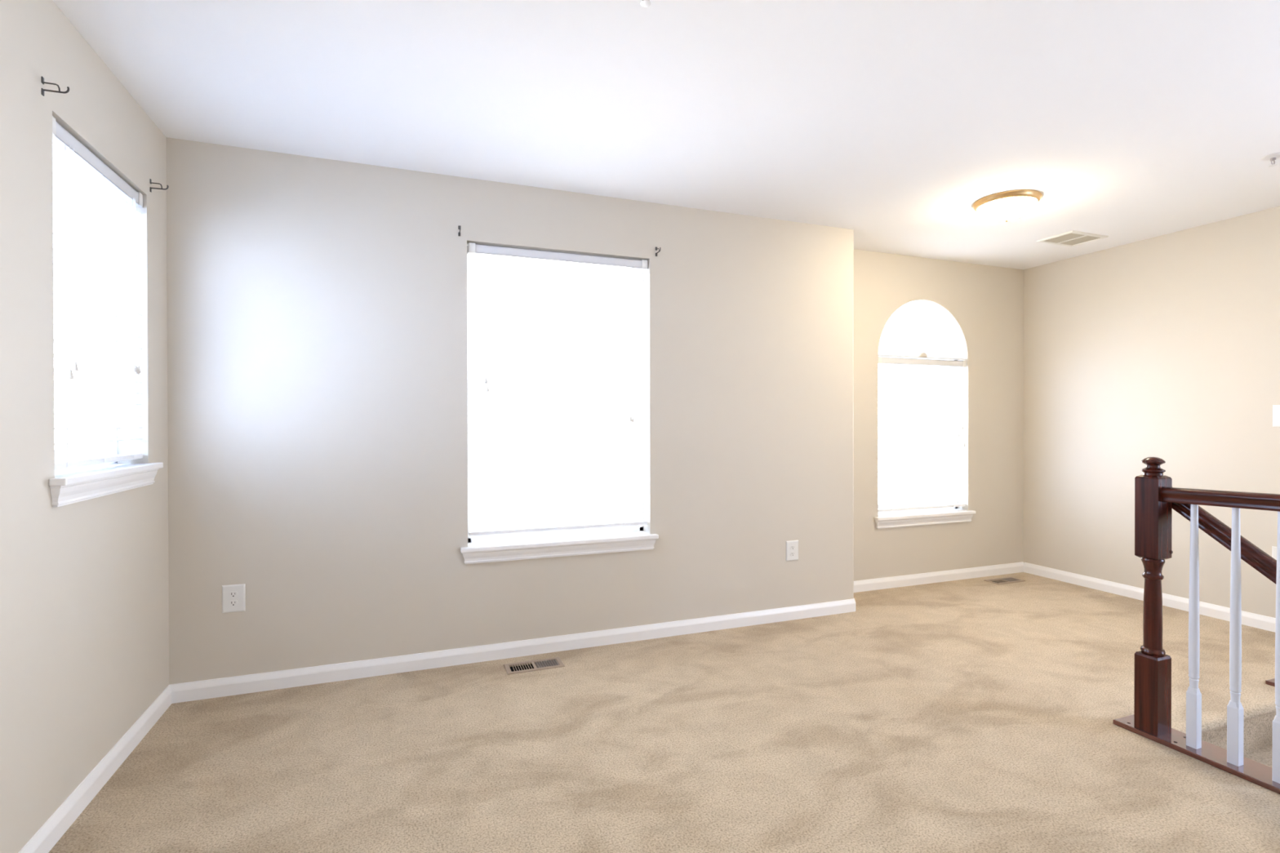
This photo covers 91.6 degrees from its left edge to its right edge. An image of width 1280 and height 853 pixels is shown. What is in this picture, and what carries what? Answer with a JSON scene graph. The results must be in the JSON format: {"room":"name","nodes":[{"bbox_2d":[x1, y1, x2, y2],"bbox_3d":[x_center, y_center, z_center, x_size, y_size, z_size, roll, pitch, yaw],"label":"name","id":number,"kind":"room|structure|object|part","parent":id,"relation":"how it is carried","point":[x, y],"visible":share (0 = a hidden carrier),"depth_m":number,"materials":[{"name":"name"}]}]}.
{"room":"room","nodes":[
{"label":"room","id":0,"kind":"room"},
{"bbox_2d":[0,0,168,852],"bbox_3d":[-1.282,0.046,0.457,0.170,2.560,5.040,0,0,-21],"label":"wall","id":1,"kind":"structure","parent":0,"point":[84,585],"depth_m":1.83,"materials":[{"name":"beige paint"}]},
{"bbox_2d":[41,75,69,96],"bbox_3d":[-1.660,-0.962,1.768,0.062,0.052,0.011,0,0,-21],"label":"curtain rod bracket","id":2,"kind":"object","parent":1,"relation":"attached to","point":[42,77],"visible":1,"depth_m":1.76,"materials":[{"name":"grey metal"}]},
{"bbox_3d":[-1.688,-0.962,1.758,0.003,0.052,0.011,0,0,-21],"label":"wall plate","id":3,"kind":"part","parent":2,"relation":"part of","materials":[{"name":"grey metal"}]},
{"bbox_3d":[-1.669,-0.964,1.765,0.039,0.021,0.004,0,0,-21],"label":"brace arm","id":4,"kind":"part","parent":2,"relation":"part of","materials":[{"name":"grey metal"}]},
{"bbox_2d":[18,684,172,852],"bbox_3d":[-1.194,1.166,0.496,0.013,0.079,4.700,0,0,-21],"label":"baseboard","id":5,"kind":"structure","parent":1,"relation":"attached to","point":[43,841],"depth_m":2.02,"materials":[{"name":"white paint"}]},
{"bbox_2d":[48,160,163,506],"bbox_3d":[-1.892,-0.344,2.120,0.206,1.152,0.782,0,0,-21],"label":"window","id":6,"kind":"structure","parent":1,"relation":"in","point":[69,486],"depth_m":2.25,"materials":[{"name":"white paint"}]},
{"bbox_3d":[-1.973,-0.629,2.088,0.026,0.526,0.654,0,0,-21],"label":"sash","id":7,"kind":"part","parent":6,"relation":"part of","materials":[{"name":"white plastic"}]},
{"bbox_3d":[-1.946,-0.143,2.101,0.026,0.526,0.654,0,0,-21],"label":"sash","id":8,"kind":"part","parent":6,"relation":"part of","materials":[{"name":"white plastic"}]},
{"bbox_3d":[-1.957,-0.376,2.095,0.068,1.088,0.710,0,0,-21],"label":"frame","id":9,"kind":"part","parent":6,"relation":"part of","materials":[{"name":"white plastic"}]},
{"bbox_2d":[52,115,142,470],"bbox_3d":[-1.865,-0.392,2.130,0.069,1.045,0.698,0,0,-21],"label":"window blind","id":10,"kind":"object","parent":6,"relation":"attached to","point":[68,151],"visible":0.79,"depth_m":2.12,"materials":[{"name":"white paint"}]},
{"bbox_3d":[-1.782,-0.370,1.893,0.057,0.990,0.002,0,0,-21],"label":"ladder cord","id":11,"kind":"part","parent":10,"relation":"part of","materials":[{"name":"white fabric"}]},
{"bbox_3d":[-1.757,-0.518,1.918,0.002,0.703,0.006,0,0,-21],"label":"pull cord","id":12,"kind":"part","parent":10,"relation":"part of","materials":[{"name":"white fabric"}]},
{"bbox_3d":[-1.766,-0.531,1.943,0.002,0.676,0.006,0,0,-21],"label":"pull cord","id":13,"kind":"part","parent":10,"relation":"part of","materials":[{"name":"white fabric"}]},
{"bbox_3d":[-1.871,-0.371,2.128,0.057,0.990,0.002,0,0,-21],"label":"ladder cord","id":14,"kind":"part","parent":10,"relation":"part of","materials":[{"name":"white fabric"}]},
{"bbox_3d":[-1.870,0.118,2.131,0.052,0.020,0.694,0,0,-21],"label":"rail","id":15,"kind":"part","parent":10,"relation":"part of","materials":[{"name":"white plastic"}]},
{"bbox_3d":[-1.960,-0.372,2.363,0.057,0.990,0.002,0,0,-21],"label":"ladder cord","id":16,"kind":"part","parent":10,"relation":"part of","materials":[{"name":"white fabric"}]},
{"bbox_3d":[-1.929,-0.550,2.369,0.002,0.643,0.010,0,0,-21],"label":"pull cord","id":17,"kind":"part","parent":10,"relation":"part of","materials":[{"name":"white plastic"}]},
{"bbox_3d":[-1.933,-0.547,2.381,0.002,0.648,0.002,0,0,-21],"label":"pull cord","id":18,"kind":"part","parent":10,"relation":"part of","materials":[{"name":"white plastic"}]},
{"bbox_3d":[-1.937,-0.546,2.391,0.002,0.650,0.008,0,0,-21],"label":"pull cord","id":19,"kind":"part","parent":10,"relation":"part of","materials":[{"name":"white fabric"}]},
{"bbox_3d":[-1.940,-0.549,2.398,0.002,0.644,0.018,0,0,-21],"label":"pull cord","id":20,"kind":"part","parent":10,"relation":"part of","materials":[{"name":"white fabric"}]},
{"bbox_3d":[-1.861,0.159,2.135,0.140,0.022,0.782,0,0,-21],"label":"sill","id":21,"kind":"part","parent":6,"relation":"part of","materials":[{"name":"white paint"}]},
{"bbox_2d":[150,178,168,192],"bbox_3d":[-1.946,-0.972,2.518,0.062,0.052,0.011,0,0,-21],"label":"curtain rod bracket","id":22,"kind":"object","parent":1,"relation":"attached to","point":[151,182],"visible":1,"depth_m":2.51,"materials":[{"name":"grey metal"}]},
{"bbox_2d":[165,137,853,684],"bbox_3d":[-0.395,0.028,3.503,3.653,2.560,0.363,0,0,-21],"label":"wall","id":23,"kind":"structure","parent":0,"point":[317,374],"depth_m":3.05,"materials":[{"name":"beige paint"}]},
{"bbox_2d":[222,583,245,613],"bbox_3d":[-1.810,0.766,2.770,0.089,0.122,0.008,0,0,-21],"label":"wall outlet","id":24,"kind":"object","parent":23,"relation":"attached to","point":[233,596],"visible":1,"depth_m":2.77,"materials":[{"name":"white plastic"}]},
{"bbox_2d":[228,591,237,597],"bbox_3d":[-1.809,0.747,2.767,0.034,0.026,0.003,0,0,-21],"label":"receptacle","id":25,"kind":"object","parent":24,"relation":"attached to","point":[231,593],"depth_m":2.77,"materials":[{"name":"grey plastic"}]},
{"bbox_2d":[228,600,238,606],"bbox_3d":[-1.809,0.786,2.767,0.034,0.026,0.003,0,0,-21],"label":"receptacle","id":26,"kind":"object","parent":24,"relation":"attached to","point":[231,602],"depth_m":2.77,"materials":[{"name":"grey plastic"}]},
{"bbox_2d":[457,225,461,235],"bbox_3d":[-0.893,-0.978,3.082,0.011,0.052,0.062,0,0,-21],"label":"curtain rod bracket","id":27,"kind":"object","parent":23,"relation":"attached to","point":[459,226],"visible":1,"depth_m":3.11,"materials":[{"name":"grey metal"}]},
{"bbox_2d":[460,254,658,564],"bbox_3d":[-0.429,-0.124,3.363,1.060,1.626,0.206,0,0,-21],"label":"window","id":28,"kind":"structure","parent":23,"relation":"in","point":[552,544],"depth_m":3.36,"materials":[{"name":"white paint"}]},
{"bbox_3d":[-0.460,-0.528,3.441,0.932,0.762,0.026,0,0,-21],"label":"sash","id":29,"kind":"part","parent":28,"relation":"part of","materials":[{"name":"white plastic"}]},
{"bbox_3d":[-0.449,0.194,3.419,0.932,0.762,0.026,0,0,-21],"label":"sash","id":30,"kind":"part","parent":28,"relation":"part of","materials":[{"name":"white plastic"}]},
{"bbox_2d":[466,242,648,536],"bbox_3d":[-0.418,-0.187,3.336,0.976,1.488,0.069,0,0,-21],"label":"window blind","id":31,"kind":"object","parent":28,"relation":"attached to","point":[473,249],"visible":0.99,"depth_m":3.31,"materials":[{"name":"white paint"}]},
{"bbox_3d":[-0.784,-0.562,3.167,0.002,0.646,0.002,0,0,-21],"label":"pull cord","id":32,"kind":"part","parent":31,"relation":"part of","materials":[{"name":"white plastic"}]},
{"bbox_3d":[-0.778,-0.541,3.169,0.006,0.688,0.002,0,0,-21],"label":"pull cord","id":33,"kind":"part","parent":31,"relation":"part of","materials":[{"name":"white fabric"}]},
{"bbox_3d":[-0.740,-0.165,3.220,0.002,1.433,0.057,0,0,-21],"label":"ladder cord","id":34,"kind":"part","parent":31,"relation":"part of","materials":[{"name":"white fabric"}]},
{"bbox_3d":[-0.525,-0.166,3.301,0.002,1.433,0.057,0,0,-21],"label":"ladder cord","id":35,"kind":"part","parent":31,"relation":"part of","materials":[{"name":"white fabric"}]},
{"bbox_3d":[-0.419,0.544,3.345,0.972,0.020,0.052,0,0,-21],"label":"rail","id":36,"kind":"part","parent":31,"relation":"part of","materials":[{"name":"white plastic"}]},
{"bbox_3d":[-0.316,-0.167,3.381,0.002,1.433,0.057,0,0,-21],"label":"ladder cord","id":37,"kind":"part","parent":31,"relation":"part of","materials":[{"name":"white fabric"}]},
{"bbox_3d":[-0.101,-0.168,3.462,0.002,1.433,0.057,0,0,-21],"label":"ladder cord","id":38,"kind":"part","parent":31,"relation":"part of","materials":[{"name":"white fabric"}]},
{"bbox_3d":[-0.049,-0.468,3.447,0.005,0.841,0.002,0,0,-21],"label":"pull cord","id":39,"kind":"part","parent":31,"relation":"part of","materials":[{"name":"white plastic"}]},
{"bbox_3d":[-0.041,-0.466,3.450,0.006,0.844,0.002,0,0,-21],"label":"pull cord","id":40,"kind":"part","parent":31,"relation":"part of","materials":[{"name":"white fabric"}]},
{"bbox_3d":[-0.416,0.615,3.336,1.060,0.022,0.140,0,0,-21],"label":"sill","id":41,"kind":"part","parent":28,"relation":"part of","materials":[{"name":"white paint"}]},
{"bbox_2d":[169,561,1023,703],"bbox_3d":[0.534,1.145,3.855,5.633,0.079,0.376,0,0,-21],"label":"baseboard","id":42,"kind":"structure","parent":23,"relation":"attached to","point":[269,681],"depth_m":3.25,"materials":[{"name":"white paint"}]},
{"bbox_2d":[655,247,660,256],"bbox_3d":[0.102,-0.981,3.460,0.011,0.052,0.062,0,0,-21],"label":"curtain rod bracket","id":43,"kind":"object","parent":23,"relation":"attached to","point":[656,248],"visible":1,"depth_m":3.48,"materials":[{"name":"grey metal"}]},
{"bbox_2d":[786,540,798,560],"bbox_3d":[0.935,0.761,3.814,0.089,0.122,0.008,0,0,-21],"label":"wall outlet","id":44,"kind":"object","parent":23,"relation":"attached to","point":[792,546],"visible":1,"depth_m":3.81,"materials":[{"name":"white plastic"}]},
{"bbox_2d":[48,572,1279,852],"bbox_3d":[1.368,1.255,1.665,5.633,0.120,5.063,0,0,-21],"label":"floor","id":45,"kind":"structure","parent":0,"point":[974,715],"depth_m":2.28,"materials":[{"name":"beige carpet"}]},
{"bbox_2d":[503,657,564,675],"bbox_3d":[-0.526,1.245,3.091,0.282,0.120,0.128,0,0,-21],"label":"floor vent","id":46,"kind":"object","parent":45,"relation":"in","point":[544,664],"visible":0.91,"depth_m":3.10,"materials":[{"name":"beige metal"}]},
{"bbox_2d":[984,577,1025,584],"bbox_3d":[2.777,1.231,4.736,0.282,0.120,0.128,0,0,-21],"label":"floor vent","id":47,"kind":"object","parent":45,"relation":"in","point":[1006,580],"visible":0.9,"depth_m":4.73,"materials":[{"name":"beige metal"}]},
{"bbox_2d":[1112,714,1279,794],"bbox_3d":[2.422,1.186,1.291,0.142,0.018,2.615,0,0,-21],"label":"floor plate","id":48,"kind":"object","parent":45,"relation":"on","point":[1253,771],"visible":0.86,"depth_m":2.22,"materials":[{"name":"brown wood"}]},
{"bbox_2d":[1133,457,1173,736],"bbox_3d":[1.983,0.644,2.401,0.084,1.055,0.084,0,0,-21],"label":"newel post","id":49,"kind":"object","parent":48,"relation":"on","point":[1153,517],"visible":1,"depth_m":2.38,"materials":[{"name":"brown wood"}]},
{"bbox_2d":[1172,502,1276,583],"bbox_3d":[2.478,1.121,1.304,0.057,1.784,2.400,0,0,-21],"label":"stair handrail","id":50,"kind":"object","parent":49,"relation":"attached to","point":[1263,562],"visible":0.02,"depth_m":2.22,"materials":[{"name":"brown wood"}]},
{"bbox_2d":[1186,504,1201,749],"bbox_3d":[2.029,0.726,2.277,0.032,0.892,0.032,0,0,-21],"label":"baluster","id":51,"kind":"object","parent":48,"relation":"on","point":[1193,695],"visible":0.99,"depth_m":2.27,"materials":[{"name":"white wood"}]},
{"bbox_2d":[1160,487,1279,511],"bbox_3d":[2.424,0.234,1.234,0.057,0.114,2.414,0,0,-21],"label":"handrail","id":52,"kind":"object","parent":51,"relation":"on","point":[1241,500],"visible":1,"depth_m":2.18,"materials":[{"name":"brown wood"}]},
{"bbox_2d":[1226,507,1244,766],"bbox_3d":[2.072,0.725,2.164,0.032,0.895,0.032,0,0,-21],"label":"baluster","id":53,"kind":"object","parent":48,"relation":"on","point":[1235,710],"visible":0.98,"depth_m":2.15,"materials":[{"name":"white wood"}]},
{"bbox_2d":[1271,511,1279,783],"bbox_3d":[2.115,0.725,2.050,0.032,0.898,0.032,0,0,-21],"label":"baluster","id":54,"kind":"object","parent":48,"relation":"on","point":[1276,722],"visible":1,"depth_m":2.05,"materials":[{"name":"white wood"}]},
{"bbox_2d":[1171,698,1275,767],"bbox_3d":[3.005,2.109,1.214,0.939,1.831,2.970,0,0,-21],"label":"carpeted staircase","id":55,"kind":"structure","parent":45,"relation":"attached to","point":[1258,717],"depth_m":2.62,"materials":[{"name":"beige carpet"}]},
{"bbox_2d":[1265,678,1275,686],"bbox_3d":[3.406,1.182,1.665,0.135,0.018,2.615,0,0,-21],"label":"floor plate","id":56,"kind":"object","parent":45,"relation":"on","point":[1270,682],"visible":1,"depth_m":2.85,"materials":[{"name":"brown wood"}]},
{"bbox_2d":[52,0,1279,269],"bbox_3d":[1.363,-1.305,1.651,5.973,0.120,5.403,0,0,-21],"label":"ceiling","id":57,"kind":"structure","parent":0,"point":[886,122],"depth_m":2.36,"materials":[{"name":"white paint"}]},
{"bbox_2d":[640,0,650,7],"bbox_3d":[0.016,-1.220,1.764,0.082,0.046,0.082,0,0,-21],"label":"sprinkler","id":58,"kind":"object","parent":57,"relation":"attached to","point":[645,3],"visible":1,"depth_m":1.76,"materials":[{"name":"white metal"}]},
{"bbox_2d":[973,189,1042,222],"bbox_3d":[2.039,-1.197,3.459,0.333,0.118,0.333,0,0,-21],"label":"ceiling light","id":59,"kind":"object","parent":57,"relation":"attached to","point":[1006,206],"visible":1,"depth_m":3.37,"materials":[{"name":"white glass"}]},
{"bbox_3d":[2.039,-1.193,3.459,0.282,0.073,0.282,0,0,-21],"label":"lamp shade","id":60,"kind":"part","parent":59,"relation":"part of","materials":[{"name":"white glass"}]},
{"bbox_2d":[1036,230,1108,246],"bbox_3d":[2.897,-1.257,4.170,0.344,0.008,0.244,0,0,-21],"label":"ceiling vent","id":61,"kind":"object","parent":57,"relation":"in","point":[1071,238],"visible":1,"depth_m":4.16,"materials":[{"name":"white metal"}]},
{"bbox_3d":[2.824,-1.257,4.142,0.136,0.006,0.192,0,0,-21],"label":"louver panel","id":62,"kind":"part","parent":61,"relation":"part of","materials":[{"name":"beige metal"}]},
{"bbox_3d":[2.970,-1.258,4.198,0.136,0.006,0.192,0,0,-21],"label":"louver panel","id":63,"kind":"part","parent":61,"relation":"part of","materials":[{"name":"beige metal"}]},
{"bbox_2d":[1260,152,1279,167],"bbox_3d":[2.936,-1.231,2.885,0.082,0.046,0.082,0,0,-21],"label":"sprinkler","id":64,"kind":"object","parent":57,"relation":"attached to","point":[1273,157],"visible":1,"depth_m":2.88,"materials":[{"name":"white metal"}]},
{"bbox_2d":[853,248,1023,581],"bbox_3d":[2.166,0.017,4.762,2.270,2.560,0.170,0,0,-21],"label":"wall","id":65,"kind":"structure","parent":0,"point":[985,303],"depth_m":4.81,"materials":[{"name":"beige paint"}]},
{"bbox_2d":[878,300,966,359],"bbox_3d":[2.124,-0.730,4.673,0.866,0.431,0.028,0,0,-21],"label":"arched window","id":66,"kind":"structure","parent":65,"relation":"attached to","point":[918,329],"depth_m":4.67,"materials":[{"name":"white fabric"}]},
{"bbox_2d":[874,354,975,528],"bbox_3d":[2.110,-0.105,4.717,0.946,1.684,0.206,0,0,-21],"label":"window","id":67,"kind":"structure","parent":65,"relation":"in","point":[891,519],"depth_m":4.78,"materials":[{"name":"white paint"}]},
{"bbox_3d":[2.079,-0.196,4.797,0.818,0.574,0.026,0,0,-21],"label":"sash","id":68,"kind":"part","parent":67,"relation":"part of","materials":[{"name":"white plastic"}]},
{"bbox_3d":[2.090,0.338,4.773,0.818,0.574,0.026,0,0,-21],"label":"sash","id":69,"kind":"part","parent":67,"relation":"part of","materials":[{"name":"white plastic"}]},
{"bbox_3d":[2.086,0.081,4.782,0.874,1.184,0.068,0,0,-21],"label":"frame","id":70,"kind":"part","parent":67,"relation":"part of","materials":[{"name":"white plastic"}]},
{"bbox_3d":[2.084,-0.723,4.778,0.874,0.449,0.068,0,0,-21],"label":"arch frame","id":71,"kind":"part","parent":67,"relation":"part of","materials":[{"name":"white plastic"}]},
{"bbox_2d":[878,356,966,511],"bbox_3d":[2.120,0.058,4.691,0.862,1.136,0.069,0,0,-21],"label":"window blind","id":72,"kind":"object","parent":67,"relation":"attached to","point":[892,361],"visible":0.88,"depth_m":4.69,"materials":[{"name":"white paint"}]},
{"bbox_3d":[1.836,0.079,4.589,0.002,1.081,0.057,0,0,-21],"label":"ladder cord","id":73,"kind":"part","parent":72,"relation":"part of","materials":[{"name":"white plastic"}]},
{"bbox_3d":[2.119,0.613,4.699,0.858,0.020,0.052,0,0,-21],"label":"rail","id":74,"kind":"part","parent":72,"relation":"part of","materials":[{"name":"white plastic"}]},
{"bbox_3d":[2.400,0.077,4.804,0.002,1.081,0.057,0,0,-21],"label":"ladder cord","id":75,"kind":"part","parent":72,"relation":"part of","materials":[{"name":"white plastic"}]},
{"bbox_3d":[2.454,-0.202,4.788,0.006,0.518,0.002,0,0,-21],"label":"pull cord","id":76,"kind":"part","parent":72,"relation":"part of","materials":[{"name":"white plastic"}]},
{"bbox_3d":[2.488,-0.230,4.801,0.005,0.463,0.002,0,0,-21],"label":"pull cord","id":77,"kind":"part","parent":72,"relation":"part of","materials":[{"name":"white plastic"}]},
{"bbox_3d":[2.505,-0.163,4.808,0.008,0.598,0.002,0,0,-21],"label":"pull cord","id":78,"kind":"part","parent":72,"relation":"part of","materials":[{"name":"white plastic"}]},
{"bbox_3d":[2.123,0.664,4.690,0.946,0.022,0.140,0,0,-21],"label":"sill","id":79,"kind":"part","parent":67,"relation":"part of","materials":[{"name":"white paint"}]},
{"bbox_2d":[1022,206,1279,617],"bbox_3d":[4.108,0.025,2.611,0.170,2.560,5.233,0,0,-21],"label":"wall","id":80,"kind":"structure","parent":0,"point":[1166,347],"depth_m":4.14,"materials":[{"name":"beige paint"}]},
{"bbox_2d":[1023,562,1275,632],"bbox_3d":[3.996,1.146,2.657,0.013,0.079,5.050,0,0,-21],"label":"baseboard","id":81,"kind":"structure","parent":80,"relation":"attached to","point":[1252,620],"depth_m":4.23,"materials":[{"name":"white paint"}]},
{"bbox_2d":[1271,546,1276,559],"bbox_3d":[3.660,0.751,3.545,0.008,0.122,0.089,0,0,-21],"label":"wall outlet","id":82,"kind":"object","parent":80,"relation":"attached to","point":[1273,548],"visible":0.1,"depth_m":3.57,"materials":[{"name":"white plastic"}]},
{"bbox_2d":[1272,404,1279,426],"bbox_3d":[3.655,-0.061,3.538,0.016,0.125,0.089,0,0,-21],"label":"light switch","id":83,"kind":"object","parent":80,"relation":"attached to","point":[1276,408],"visible":1,"depth_m":3.56,"materials":[{"name":"white plastic"}]}
]}

